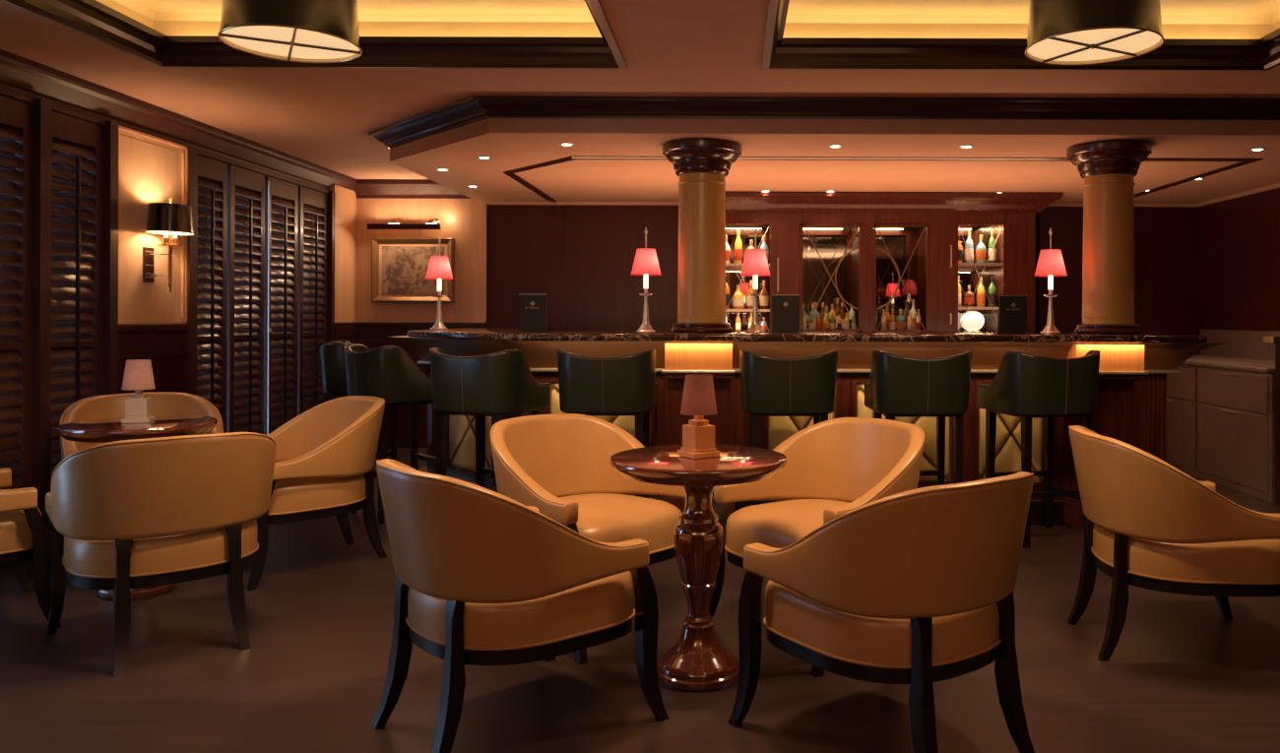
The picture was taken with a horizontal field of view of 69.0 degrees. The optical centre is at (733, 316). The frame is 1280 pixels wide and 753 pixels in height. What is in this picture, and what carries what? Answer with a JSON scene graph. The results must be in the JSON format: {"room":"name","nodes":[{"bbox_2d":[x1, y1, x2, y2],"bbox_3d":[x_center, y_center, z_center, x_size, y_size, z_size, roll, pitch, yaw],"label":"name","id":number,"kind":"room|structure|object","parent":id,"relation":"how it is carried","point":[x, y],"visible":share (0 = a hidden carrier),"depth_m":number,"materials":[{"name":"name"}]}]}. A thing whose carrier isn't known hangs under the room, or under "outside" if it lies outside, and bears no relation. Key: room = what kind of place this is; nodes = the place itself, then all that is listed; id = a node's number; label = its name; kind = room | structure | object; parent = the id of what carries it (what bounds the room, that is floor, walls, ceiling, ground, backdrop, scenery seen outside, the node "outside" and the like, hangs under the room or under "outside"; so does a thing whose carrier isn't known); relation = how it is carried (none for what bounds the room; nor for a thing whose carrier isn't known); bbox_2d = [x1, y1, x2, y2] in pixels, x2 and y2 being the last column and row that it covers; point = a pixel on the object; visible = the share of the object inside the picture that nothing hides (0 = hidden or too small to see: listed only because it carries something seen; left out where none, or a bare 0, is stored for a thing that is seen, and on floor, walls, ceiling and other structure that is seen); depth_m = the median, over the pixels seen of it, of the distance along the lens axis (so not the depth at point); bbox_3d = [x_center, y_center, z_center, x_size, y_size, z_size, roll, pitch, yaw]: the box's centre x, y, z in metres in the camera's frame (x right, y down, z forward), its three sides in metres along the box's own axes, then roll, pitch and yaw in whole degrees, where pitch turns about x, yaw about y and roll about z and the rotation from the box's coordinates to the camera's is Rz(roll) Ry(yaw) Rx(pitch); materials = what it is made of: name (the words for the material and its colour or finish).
{"room":"bar lounge","nodes":[
{"label":"bar lounge","id":0,"kind":"room"},
{"bbox_2d":[80,156,319,263],"bbox_3d":[-3.620,-0.026,2.925,0.200,2.430,11.050,0,0,0],"label":"wall","id":1,"kind":"structure","parent":0,"point":[81,157],"depth_m":5.14,"materials":[{"name":"brown paint"}]},
{"bbox_2d":[0,136,75,256],"bbox_3d":[-3.670,0.014,3.995,0.060,2.150,2.290,0,0,0],"label":"window","id":2,"kind":"structure","parent":1,"relation":"in","point":[0,137],"depth_m":5.01,"materials":[{"name":"black glass"}]},
{"bbox_2d":[0,95,32,489],"bbox_3d":[-3.482,0.060,4.317,0.066,2.220,0.535,0,0,0],"label":"shutter","id":3,"kind":"object","parent":2,"relation":"attached to","point":[16,116],"visible":0.77,"depth_m":4.50,"materials":[{"name":"brown wood"}]},
{"bbox_2d":[50,111,103,536],"bbox_3d":[-3.482,0.060,4.880,0.066,2.220,0.440,0,0,0],"label":"shutter","id":4,"kind":"object","parent":1,"relation":"attached to","point":[77,277],"visible":0.46,"depth_m":4.88,"materials":[{"name":"brown wood"}]},
{"bbox_2d":[118,125,185,321],"bbox_3d":[-3.491,-0.520,5.505,0.055,1.120,0.680,0,0,0],"label":"wall panel","id":5,"kind":"object","parent":1,"relation":"attached to","point":[148,173],"visible":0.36,"depth_m":5.44,"materials":[{"name":"beige paint"}]},
{"bbox_2d":[142,197,193,292],"bbox_3d":[-3.329,-0.425,5.470,0.256,0.560,0.258,0,0,44],"label":"wall sconce","id":6,"kind":"object","parent":5,"relation":"attached to","point":[165,219],"visible":1,"depth_m":5.43,"materials":[{"name":"black metal"}]},
{"bbox_2d":[118,322,187,393],"bbox_3d":[-3.484,0.615,5.505,0.075,1.150,0.680,0,0,0],"label":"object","id":7,"kind":"structure","parent":1,"relation":"attached to","point":[161,344],"depth_m":5.57,"materials":[{"name":"brown wood"}]},
{"bbox_2d":[118,126,188,323],"bbox_3d":[-3.458,-0.516,5.505,0.020,1.112,0.680,0,0,0],"label":"trim","id":8,"kind":"structure","parent":1,"relation":"attached to","point":[184,156],"depth_m":5.80,"materials":[{"name":"brown wood"}]},
{"bbox_2d":[0,87,334,531],"bbox_3d":[-3.478,0.055,5.412,0.085,2.270,5.125,0,0,0],"label":"trim","id":9,"kind":"structure","parent":1,"relation":"attached to","point":[42,109],"depth_m":4.66,"materials":[{"name":"brown wood"}]},
{"bbox_2d":[196,155,227,433],"bbox_3d":[-3.482,0.060,6.140,0.066,2.220,0.420,0,0,0],"label":"shutter","id":10,"kind":"object","parent":1,"relation":"attached to","point":[212,173],"visible":0.48,"depth_m":6.16,"materials":[{"name":"brown wood"}]},
{"bbox_2d":[0,49,471,198],"bbox_3d":[-2.926,-1.158,2.925,1.180,0.159,11.050,0,0,0],"label":"trim","id":11,"kind":"structure","parent":1,"relation":"attached to","point":[20,75],"depth_m":5.71,"materials":[{"name":"brown wood"}]},
{"bbox_2d":[197,185,310,270],"bbox_3d":[-3.670,0.014,6.925,0.060,2.150,2.050,0,0,0],"label":"window","id":12,"kind":"structure","parent":1,"relation":"in","point":[198,185],"depth_m":6.90,"materials":[{"name":"black glass"}]},
{"bbox_2d":[226,165,264,434],"bbox_3d":[-3.482,0.060,6.625,0.066,2.220,0.470,0,0,0],"label":"shutter","id":13,"kind":"object","parent":12,"relation":"attached to","point":[245,297],"visible":0.82,"depth_m":6.61,"materials":[{"name":"brown wood"}]},
{"bbox_2d":[263,176,298,435],"bbox_3d":[-3.482,0.060,7.140,0.066,2.220,0.480,0,0,0],"label":"shutter","id":14,"kind":"object","parent":12,"relation":"attached to","point":[284,280],"visible":0.73,"depth_m":7.13,"materials":[{"name":"brown wood"}]},
{"bbox_2d":[267,181,271,434],"bbox_3d":[-3.446,0.040,6.880,0.030,2.100,0.027,0,0,0],"label":"rod","id":15,"kind":"object","parent":14,"relation":"attached to","point":[269,329],"visible":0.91,"depth_m":6.88,"materials":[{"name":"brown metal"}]},
{"bbox_2d":[297,186,327,415],"bbox_3d":[-3.482,0.060,7.670,0.066,2.220,0.500,0,0,0],"label":"shutter","id":16,"kind":"object","parent":1,"relation":"attached to","point":[312,285],"visible":0.73,"depth_m":7.64,"materials":[{"name":"brown wood"}]},
{"bbox_2d":[333,322,356,397],"bbox_3d":[-3.474,0.620,8.180,0.095,1.140,0.440,0,0,0],"label":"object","id":17,"kind":"structure","parent":1,"relation":"attached to","point":[342,331],"depth_m":8.16,"materials":[{"name":"brown wood"}]},
{"bbox_2d":[328,185,356,322],"bbox_3d":[-3.476,-0.540,8.200,0.085,1.200,0.460,0,0,0],"label":"wall pier","id":18,"kind":"object","parent":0,"point":[345,199],"visible":0.71,"depth_m":8.18,"materials":[{"name":"beige paint"}]},
{"bbox_2d":[95,0,601,37],"bbox_3d":[-1.660,-1.425,2.915,2.512,0.240,3.430,0,0,0],"label":"ceiling","id":19,"kind":"structure","parent":0,"point":[376,18],"depth_m":4.57,"materials":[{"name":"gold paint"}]},
{"bbox_2d":[217,0,362,63],"bbox_3d":[-1.573,-1.229,3.300,0.463,0.531,0.463,0,0,0],"label":"drum pendant","id":20,"kind":"object","parent":19,"relation":"hanging from","point":[292,31],"visible":1,"depth_m":3.21,"materials":[{"name":"black paint"}]},
{"bbox_2d":[221,25,359,59],"bbox_3d":[-1.573,-0.984,3.300,0.444,0.004,0.444,0,0,0],"label":"diffuser","id":21,"kind":"object","parent":20,"relation":"attached to","point":[268,41],"depth_m":3.29,"materials":[{"name":"beige glass"}]},
{"bbox_2d":[0,448,1279,752],"bbox_3d":[0.306,1.241,2.925,8.260,0.080,11.250,0,0,0],"label":"floor","id":22,"kind":"structure","parent":0,"point":[1181,675],"depth_m":3.03,"materials":[{"name":"brown wood"}]},
{"bbox_2d":[0,467,62,628],"bbox_3d":[-3.069,0.798,3.543,0.712,0.785,0.703,0,0,-45],"label":"chair","id":23,"kind":"object","parent":22,"relation":"on","point":[25,535],"visible":0.98,"depth_m":3.51,"materials":[{"name":"beige leather"}]},
{"bbox_2d":[0,507,41,552],"bbox_3d":[-3.048,0.799,3.564,0.588,0.174,0.600,0,0,-45],"label":"seat cushion","id":24,"kind":"object","parent":23,"relation":"on","point":[16,534],"depth_m":3.50,"materials":[{"name":"beige leather"}]},
{"bbox_2d":[55,415,217,599],"bbox_3d":[-2.587,0.825,4.030,0.594,0.734,0.594,0,0,-23],"label":"pedestal table","id":25,"kind":"object","parent":22,"relation":"on","point":[102,430],"visible":0.28,"depth_m":3.90,"materials":[{"name":"brown wood"}]},
{"bbox_2d":[121,359,155,423],"bbox_3d":[-2.591,0.322,4.030,0.127,0.270,0.127,0,0,-20],"label":"table lamp","id":26,"kind":"object","parent":25,"relation":"on","point":[138,373],"visible":1,"depth_m":3.99,"materials":[{"name":"fabric"}]},
{"bbox_2d":[59,391,223,578],"bbox_3d":[-2.987,0.798,4.699,0.703,0.785,0.712,0,0,-38],"label":"chair","id":27,"kind":"object","parent":22,"relation":"on","point":[162,403],"visible":0.21,"depth_m":4.87,"materials":[{"name":"beige leather"}]},
{"bbox_2d":[45,432,276,678],"bbox_3d":[-2.107,0.801,3.442,0.703,0.785,0.712,0,0,-41],"label":"chair","id":28,"kind":"object","parent":22,"relation":"on","point":[124,515],"visible":1,"depth_m":3.19,"materials":[{"name":"beige leather"}]},
{"bbox_2d":[64,518,257,575],"bbox_3d":[-2.126,0.801,3.465,0.600,0.174,0.588,0,0,-41],"label":"seat cushion","id":29,"kind":"object","parent":28,"relation":"on","point":[90,549],"depth_m":3.21,"materials":[{"name":"beige leather"}]},
{"bbox_2d":[246,395,386,591],"bbox_3d":[-2.095,0.801,4.517,0.712,0.785,0.703,0,0,-45],"label":"chair","id":30,"kind":"object","parent":22,"relation":"on","point":[325,455],"visible":0.78,"depth_m":4.37,"materials":[{"name":"beige leather"}]},
{"bbox_2d":[268,474,365,513],"bbox_3d":[-2.117,0.802,4.496,0.588,0.174,0.600,0,0,-45],"label":"seat cushion","id":31,"kind":"object","parent":30,"relation":"on","point":[332,494],"depth_m":4.28,"materials":[{"name":"beige leather"}]},
{"bbox_2d":[320,340,396,464],"bbox_3d":[-2.522,0.678,6.273,0.514,1.028,0.529,0,0,-20],"label":"bar stool","id":32,"kind":"object","parent":22,"relation":"on","point":[332,353],"visible":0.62,"depth_m":6.00,"materials":[{"name":"green leather"}]},
{"bbox_2d":[344,343,436,524],"bbox_3d":[-2.047,0.680,5.605,0.514,1.028,0.529,0,0,-45],"label":"bar stool","id":33,"kind":"object","parent":22,"relation":"on","point":[389,373],"visible":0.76,"depth_m":5.37,"materials":[{"name":"green leather"}]},
{"bbox_2d":[429,347,549,492],"bbox_3d":[-1.339,0.682,5.049,0.529,1.028,0.514,0,0,18],"label":"bar stool","id":34,"kind":"object","parent":22,"relation":"on","point":[500,385],"visible":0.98,"depth_m":4.84,"materials":[{"name":"green leather"}]},
{"bbox_2d":[371,458,668,752],"bbox_3d":[-0.680,0.805,2.774,0.712,0.785,0.703,0,0,-42],"label":"chair","id":35,"kind":"object","parent":22,"relation":"on","point":[484,577],"visible":1,"depth_m":2.50,"materials":[{"name":"beige leather"}]},
{"bbox_2d":[407,571,633,647],"bbox_3d":[-0.658,0.806,2.794,0.588,0.174,0.600,0,0,-42],"label":"seat cushion","id":36,"kind":"object","parent":35,"relation":"on","point":[460,614],"depth_m":2.53,"materials":[{"name":"beige leather"}]},
{"bbox_2d":[490,413,685,664],"bbox_3d":[-0.581,0.806,3.675,0.712,0.785,0.703,0,0,40],"label":"chair","id":37,"kind":"object","parent":22,"relation":"on","point":[558,465],"visible":0.63,"depth_m":3.74,"materials":[{"name":"beige leather"}]},
{"bbox_2d":[558,493,682,552],"bbox_3d":[-0.558,0.806,3.656,0.588,0.174,0.600,0,0,40],"label":"seat cushion","id":38,"kind":"object","parent":37,"relation":"on","point":[601,517],"depth_m":3.51,"materials":[{"name":"beige leather"}]},
{"bbox_2d":[556,348,658,498],"bbox_3d":[-0.683,0.684,5.068,0.529,1.028,0.514,0,0,0],"label":"bar stool","id":39,"kind":"object","parent":22,"relation":"on","point":[621,385],"visible":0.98,"depth_m":4.83,"materials":[{"name":"green leather"}]},
{"bbox_2d":[609,445,787,691],"bbox_3d":[-0.117,0.833,3.100,0.594,0.734,0.594,0,0,0],"label":"pedestal table","id":40,"kind":"object","parent":22,"relation":"on","point":[698,661],"visible":0.98,"depth_m":3.03,"materials":[{"name":"brown wood"}]},
{"bbox_2d":[677,374,719,458],"bbox_3d":[-0.116,0.329,3.090,0.127,0.270,0.127,0,0,-36],"label":"table lamp","id":41,"kind":"object","parent":40,"relation":"on","point":[698,396],"visible":1,"depth_m":3.05,"materials":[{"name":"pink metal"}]},
{"bbox_2d":[739,349,837,506],"bbox_3d":[0.295,0.687,5.068,0.529,1.028,0.514,0,0,0],"label":"bar stool","id":42,"kind":"object","parent":22,"relation":"on","point":[770,386],"visible":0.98,"depth_m":4.83,"materials":[{"name":"green leather"}]},
{"bbox_2d":[387,335,1225,526],"bbox_3d":[0.248,0.670,6.245,5.060,1.062,2.109,0,0,0],"label":"bar counter","id":43,"kind":"object","parent":22,"relation":"on","point":[1131,410],"depth_m":5.39,"materials":[{"name":"brown wood"}]},
{"bbox_2d":[407,327,1207,342],"bbox_3d":[0.255,0.117,6.250,4.810,0.041,2.200,0,0,0],"label":"countertop","id":44,"kind":"structure","parent":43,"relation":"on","point":[466,333],"depth_m":5.15,"materials":[{"name":"brown stone"}]},
{"bbox_2d":[425,237,453,329],"bbox_3d":[-2.019,-0.231,6.350,0.188,0.640,0.188,0,0,0],"label":"lamp","id":45,"kind":"object","parent":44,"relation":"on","point":[438,269],"visible":0.99,"depth_m":6.31,"materials":[{"name":"fabric"}]},
{"bbox_2d":[518,294,547,331],"bbox_3d":[-1.221,-0.024,5.642,0.166,0.231,0.052,0,0,-3],"label":"menu card","id":46,"kind":"object","parent":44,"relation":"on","point":[533,308],"visible":0.94,"depth_m":5.62,"materials":[{"name":"black leather"}]},
{"bbox_2d":[631,227,661,332],"bbox_3d":[-0.531,-0.227,5.620,0.188,0.640,0.188,0,0,0],"label":"lamp","id":47,"kind":"object","parent":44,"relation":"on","point":[646,263],"visible":1,"depth_m":5.58,"materials":[{"name":"fabric"}]},
{"bbox_2d":[662,138,741,332],"bbox_3d":[-0.194,-0.476,5.660,0.486,1.141,0.486,0,0,0],"label":"column","id":48,"kind":"structure","parent":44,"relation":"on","point":[701,166],"depth_m":5.53,"materials":[{"name":"brown wood"}]},
{"bbox_2d":[739,228,770,332],"bbox_3d":[0.133,-0.225,5.660,0.188,0.640,0.188,0,0,0],"label":"lamp","id":49,"kind":"object","parent":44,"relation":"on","point":[755,264],"visible":1,"depth_m":5.62,"materials":[{"name":"fabric"}]},
{"bbox_2d":[771,294,799,332],"bbox_3d":[0.318,-0.019,5.642,0.166,0.231,0.052,0,0,3],"label":"menu card","id":50,"kind":"object","parent":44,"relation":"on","point":[785,307],"visible":0.93,"depth_m":5.62,"materials":[{"name":"black leather"}]},
{"bbox_2d":[997,295,1026,333],"bbox_3d":[1.698,-0.015,5.642,0.166,0.231,0.052,0,0,0],"label":"menu card","id":51,"kind":"object","parent":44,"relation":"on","point":[1012,309],"visible":1,"depth_m":5.62,"materials":[{"name":"black leather"}]},
{"bbox_2d":[1034,228,1066,333],"bbox_3d":[1.919,-0.219,5.600,0.188,0.640,0.188,0,0,0],"label":"lamp","id":52,"kind":"object","parent":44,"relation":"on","point":[1051,264],"visible":1,"depth_m":5.56,"materials":[{"name":"fabric"}]},
{"bbox_2d":[1066,139,1151,333],"bbox_3d":[2.291,-0.469,5.660,0.486,1.141,0.486,0,0,0],"label":"column","id":53,"kind":"structure","parent":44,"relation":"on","point":[1108,169],"depth_m":5.53,"materials":[{"name":"brown wood"}]},
{"bbox_2d":[708,417,924,677],"bbox_3d":[0.351,0.809,3.565,0.712,0.785,0.703,0,0,-38],"label":"chair","id":54,"kind":"object","parent":22,"relation":"on","point":[834,468],"visible":0.6,"depth_m":3.68,"materials":[{"name":"beige leather"}]},
{"bbox_2d":[726,499,848,555],"bbox_3d":[0.328,0.809,3.546,0.588,0.174,0.600,0,0,-38],"label":"seat cushion","id":55,"kind":"object","parent":54,"relation":"on","point":[778,525],"depth_m":3.44,"materials":[{"name":"beige leather"}]},
{"bbox_2d":[727,471,1034,752],"bbox_3d":[0.467,0.809,2.651,0.703,0.785,0.712,0,0,-37],"label":"chair","id":56,"kind":"object","parent":22,"relation":"on","point":[915,588],"visible":1,"depth_m":2.38,"materials":[{"name":"beige leather"}]},
{"bbox_2d":[765,579,999,665],"bbox_3d":[0.449,0.809,2.675,0.600,0.174,0.588,0,0,-37],"label":"seat cushion","id":57,"kind":"object","parent":56,"relation":"on","point":[870,630],"depth_m":2.40,"materials":[{"name":"beige leather"}]},
{"bbox_2d":[725,192,1063,332],"bbox_3d":[1.145,0.084,8.050,3.190,2.239,0.700,0,0,0],"label":"tall cabinet","id":58,"kind":"object","parent":22,"relation":"on","point":[871,252],"visible":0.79,"depth_m":7.85,"materials":[{"name":"brown wood"}]},
{"bbox_2d":[725,276,729,309],"bbox_3d":[-0.069,-0.211,8.020,0.076,0.285,0.076,0,0,0],"label":"bottle","id":59,"kind":"object","parent":58,"relation":"on","point":[727,286],"visible":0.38,"depth_m":7.99,"materials":[{"name":"orange glass"}]},
{"bbox_2d":[734,229,742,263],"bbox_3d":[0.043,-0.608,8.032,0.064,0.300,0.064,0,0,0],"label":"bottle","id":60,"kind":"object","parent":58,"relation":"on","point":[737,245],"visible":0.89,"depth_m":8.01,"materials":[{"name":"orange glass"}]},
{"bbox_2d":[732,284,744,309],"bbox_3d":[0.042,-0.173,8.032,0.100,0.210,0.100,0,0,0],"label":"bottle","id":61,"kind":"object","parent":58,"relation":"on","point":[738,298],"visible":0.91,"depth_m":7.99,"materials":[{"name":"orange glass"}]},
{"bbox_2d":[725,265,769,268],"bbox_3d":[0.076,-0.446,8.135,0.469,0.018,0.470,0,0,0],"label":"shelf","id":62,"kind":"object","parent":58,"relation":"attached to","point":[727,267],"depth_m":8.13,"materials":[{"name":"metal"}]},
{"bbox_2d":[746,280,754,309],"bbox_3d":[0.153,-0.193,8.020,0.089,0.250,0.089,0,0,0],"label":"bottle","id":63,"kind":"object","parent":58,"relation":"on","point":[749,301],"visible":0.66,"depth_m":7.99,"materials":[{"name":"orange glass"}]},
{"bbox_2d":[759,280,768,309],"bbox_3d":[0.265,-0.192,8.032,0.089,0.250,0.089,0,0,0],"label":"bottle","id":64,"kind":"object","parent":58,"relation":"on","point":[764,297],"visible":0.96,"depth_m":8.00,"materials":[{"name":"brown glass"}]},
{"bbox_2d":[759,235,768,262],"bbox_3d":[0.266,-0.582,8.032,0.089,0.250,0.089,0,0,0],"label":"bottle","id":65,"kind":"object","parent":58,"relation":"on","point":[764,246],"visible":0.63,"depth_m":8.01,"materials":[{"name":"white glass"}]},
{"bbox_2d":[725,224,987,331],"bbox_3d":[1.146,-0.362,8.390,2.830,1.070,0.020,0,0,0],"label":"mirror","id":66,"kind":"object","parent":58,"relation":"attached to","point":[831,242],"depth_m":8.38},
{"bbox_2d":[884,305,891,330],"bbox_3d":[1.363,0.012,8.222,0.085,0.238,0.085,0,0,0],"label":"bottle","id":67,"kind":"object","parent":58,"relation":"on","point":[887,315],"visible":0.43,"depth_m":8.19,"materials":[{"name":"orange glass"}]},
{"bbox_2d":[910,299,916,330],"bbox_3d":[1.599,-0.011,8.222,0.061,0.285,0.061,0,0,0],"label":"bottle","id":68,"kind":"object","parent":58,"relation":"on","point":[914,314],"visible":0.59,"depth_m":8.20,"materials":[{"name":"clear glass"}]},
{"bbox_2d":[958,234,962,262],"bbox_3d":[1.946,-0.587,8.020,0.089,0.250,0.089,0,0,0],"label":"bottle","id":69,"kind":"object","parent":58,"relation":"on","point":[960,248],"visible":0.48,"depth_m":7.99,"materials":[{"name":"orange glass"}]},
{"bbox_2d":[964,230,973,262],"bbox_3d":[2.046,-0.604,8.032,0.076,0.285,0.076,0,0,0],"label":"bottle","id":70,"kind":"object","parent":58,"relation":"on","point":[969,241],"visible":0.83,"depth_m":8.00,"materials":[{"name":"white glass"}]},
{"bbox_2d":[963,285,974,307],"bbox_3d":[2.044,-0.181,8.032,0.090,0.189,0.090,0,0,0],"label":"bottle","id":71,"kind":"object","parent":58,"relation":"on","point":[968,294],"visible":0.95,"depth_m":8.00,"materials":[{"name":"brown glass"}]},
{"bbox_2d":[960,311,983,332],"bbox_3d":[2.071,0.041,8.030,0.206,0.184,0.206,0,0,0],"label":"dome lamp","id":72,"kind":"object","parent":58,"relation":"on","point":[973,321],"visible":0.98,"depth_m":7.96,"materials":[{"name":"beige glass"}]},
{"bbox_2d":[958,265,997,268],"bbox_3d":[2.098,-0.450,8.135,0.384,0.018,0.470,0,0,0],"label":"shelf","id":73,"kind":"object","parent":58,"relation":"attached to","point":[959,267],"depth_m":8.20,"materials":[{"name":"wood"}]},
{"bbox_2d":[976,277,984,307],"bbox_3d":[2.144,-0.215,8.020,0.069,0.256,0.069,0,0,0],"label":"bottle","id":74,"kind":"object","parent":58,"relation":"on","point":[980,290],"visible":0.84,"depth_m":7.99,"materials":[{"name":"orange glass"}]},
{"bbox_2d":[975,234,986,262],"bbox_3d":[2.145,-0.587,8.020,0.089,0.250,0.089,0,0,0],"label":"bottle","id":75,"kind":"object","parent":58,"relation":"on","point":[981,251],"visible":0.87,"depth_m":7.99,"materials":[{"name":"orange glass"}]},
{"bbox_2d":[987,277,996,307],"bbox_3d":[2.244,-0.214,8.032,0.069,0.256,0.069,0,0,0],"label":"bottle","id":76,"kind":"object","parent":58,"relation":"on","point":[992,294],"visible":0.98,"depth_m":8.01,"materials":[{"name":"green glass"}]},
{"bbox_2d":[988,229,996,262],"bbox_3d":[2.245,-0.611,8.032,0.064,0.300,0.064,0,0,0],"label":"bottle","id":77,"kind":"object","parent":58,"relation":"on","point":[992,258],"visible":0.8,"depth_m":8.01,"materials":[{"name":"green glass"}]},
{"bbox_2d":[864,349,971,485],"bbox_3d":[1.004,0.689,5.058,0.529,1.028,0.514,0,0,-2],"label":"bar stool","id":78,"kind":"object","parent":22,"relation":"on","point":[899,385],"visible":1,"depth_m":4.83,"materials":[{"name":"green leather"}]},
{"bbox_2d":[977,350,1100,548],"bbox_3d":[1.673,0.691,5.049,0.529,1.028,0.514,0,0,-14],"label":"bar stool","id":79,"kind":"object","parent":22,"relation":"on","point":[1026,386],"visible":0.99,"depth_m":4.84,"materials":[{"name":"green leather"}]},
{"bbox_2d":[1066,425,1279,661],"bbox_3d":[1.624,0.812,3.422,0.712,0.785,0.703,0,0,4],"label":"chair","id":80,"kind":"object","parent":22,"relation":"on","point":[1149,524],"visible":1,"depth_m":3.15,"materials":[{"name":"beige leather"}]},
{"bbox_2d":[1092,523,1279,581],"bbox_3d":[1.654,0.813,3.420,0.588,0.174,0.600,0,0,4],"label":"seat cushion","id":81,"kind":"object","parent":80,"relation":"on","point":[1142,552],"depth_m":3.14,"materials":[{"name":"beige leather"}]},
{"bbox_2d":[1165,329,1279,503],"bbox_3d":[3.413,0.660,7.185,1.630,1.100,2.330,0,0,0],"label":"cabinet","id":82,"kind":"object","parent":22,"relation":"on","point":[1220,423],"depth_m":6.69,"materials":[{"name":"brown wood"}]},
{"bbox_2d":[1263,336,1279,505],"bbox_3d":[3.833,0.669,5.957,0.790,1.085,0.115,0,0,0],"label":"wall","id":83,"kind":"structure","parent":22,"relation":"on","point":[1266,340],"depth_m":5.97,"materials":[{"name":"brown wood"}]},
{"bbox_2d":[0,0,1279,179],"bbox_3d":[0.314,-1.264,2.925,8.260,0.070,11.250,0,0,0],"label":"ceiling","id":84,"kind":"structure","parent":0,"point":[325,117],"depth_m":4.82,"materials":[{"name":"beige paint"}]},
{"bbox_2d":[5,0,627,68],"bbox_3d":[-1.660,-1.274,2.915,2.282,0.131,3.200,0,0,0],"label":"trim","id":85,"kind":"structure","parent":84,"relation":"attached to","point":[93,19],"depth_m":4.44,"materials":[{"name":"brown wood"}]},
{"bbox_2d":[761,0,1279,70],"bbox_3d":[1.369,-1.265,2.915,2.467,0.131,3.200,0,0,0],"label":"trim","id":86,"kind":"structure","parent":84,"relation":"attached to","point":[779,52],"depth_m":4.45,"materials":[{"name":"brown wood"}]},
{"bbox_2d":[356,198,1198,354],"bbox_3d":[0.360,-0.014,8.490,8.160,2.430,0.120,0,0,0],"label":"wall","id":87,"kind":"structure","parent":0,"point":[588,266],"depth_m":8.45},
{"bbox_2d":[367,218,441,229],"bbox_3d":[-2.947,-0.841,8.345,0.650,0.115,0.170,0,0,0],"label":"picture light","id":88,"kind":"object","parent":87,"relation":"attached to","point":[394,224],"visible":1,"depth_m":8.26,"materials":[{"name":"black metal"}]},
{"bbox_2d":[371,237,454,302],"bbox_3d":[-2.904,-0.426,8.387,0.730,0.580,0.085,0,0,0],"label":"framed picture","id":89,"kind":"object","parent":87,"relation":"attached to","point":[399,265],"visible":0.93,"depth_m":8.38,"materials":[{"name":"brown wood"}]},
{"bbox_2d":[382,246,444,293],"bbox_3d":[-2.904,-0.426,8.383,0.560,0.430,0.006,0,0,0],"label":"print","id":90,"kind":"object","parent":89,"relation":"attached to","point":[404,268],"depth_m":8.38},
{"bbox_2d":[355,322,486,447],"bbox_3d":[-2.890,0.621,8.415,1.264,1.140,0.070,0,0,0],"label":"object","id":91,"kind":"structure","parent":87,"relation":"attached to","point":[369,335],"depth_m":8.40,"materials":[{"name":"brown wood"}]},
{"bbox_2d":[488,204,1140,332],"bbox_3d":[0.733,0.034,8.447,5.946,2.097,0.006,0,0,0],"label":"trim","id":92,"kind":"structure","parent":87,"relation":"attached to","point":[488,205],"depth_m":8.44,"materials":[{"name":"brown wood"}]},
{"bbox_2d":[486,183,1279,206],"bbox_3d":[0.998,-1.028,6.875,6.489,0.029,3.149,0,0,0],"label":"trim","id":93,"kind":"structure","parent":87,"relation":"attached to","point":[1274,186],"depth_m":8.42,"materials":[{"name":"beige paint"}]},
{"bbox_2d":[389,118,1279,203],"bbox_3d":[0.958,-1.135,6.870,6.570,0.182,3.160,0,0,0],"label":"ceiling","id":94,"kind":"structure","parent":0,"point":[511,144],"depth_m":5.97,"materials":[{"name":"beige paint"}]},
{"bbox_2d":[368,96,1279,148],"bbox_3d":[0.371,-1.180,5.718,7.464,0.092,2.586,0,0,26],"label":"trim","id":95,"kind":"structure","parent":94,"relation":"attached to","point":[472,109],"depth_m":5.23,"materials":[{"name":"brown wood"}]},
{"bbox_2d":[503,156,1263,202],"bbox_3d":[0.893,-1.039,7.237,5.130,0.014,2.385,0,0,0],"label":"trim","id":96,"kind":"structure","parent":94,"relation":"attached to","point":[511,173],"depth_m":6.08,"materials":[{"name":"brown wood"}]},
{"bbox_2d":[782,0,1279,39],"bbox_3d":[1.370,-1.416,2.915,2.697,0.240,3.430,0,0,0],"label":"ceiling","id":97,"kind":"structure","parent":0,"point":[871,19],"depth_m":4.57,"materials":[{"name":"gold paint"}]},
{"bbox_2d":[1024,0,1163,65],"bbox_3d":[1.282,-1.221,3.300,0.463,0.531,0.463,0,0,0],"label":"drum pendant","id":98,"kind":"object","parent":97,"relation":"hanging from","point":[1063,32],"visible":1,"depth_m":3.20,"materials":[{"name":"black fabric"}]},
{"bbox_2d":[1027,28,1160,61],"bbox_3d":[1.281,-0.976,3.300,0.444,0.004,0.444,0,0,0],"label":"diffuser","id":99,"kind":"object","parent":98,"relation":"attached to","point":[1047,44],"depth_m":3.30,"materials":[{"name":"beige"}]},
{"bbox_2d":[1198,188,1279,354],"bbox_3d":[4.290,-0.002,2.925,0.100,2.430,11.050,0,0,0],"label":"wall","id":100,"kind":"structure","parent":0,"point":[1239,238],"depth_m":7.75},
{"bbox_2d":[1199,329,1279,360],"bbox_3d":[4.204,0.225,7.160,0.050,0.225,2.280,0,0,0],"label":"backsplash","id":101,"kind":"structure","parent":100,"relation":"attached to","point":[1239,344],"depth_m":7.62,"materials":[{"name":"metal"}]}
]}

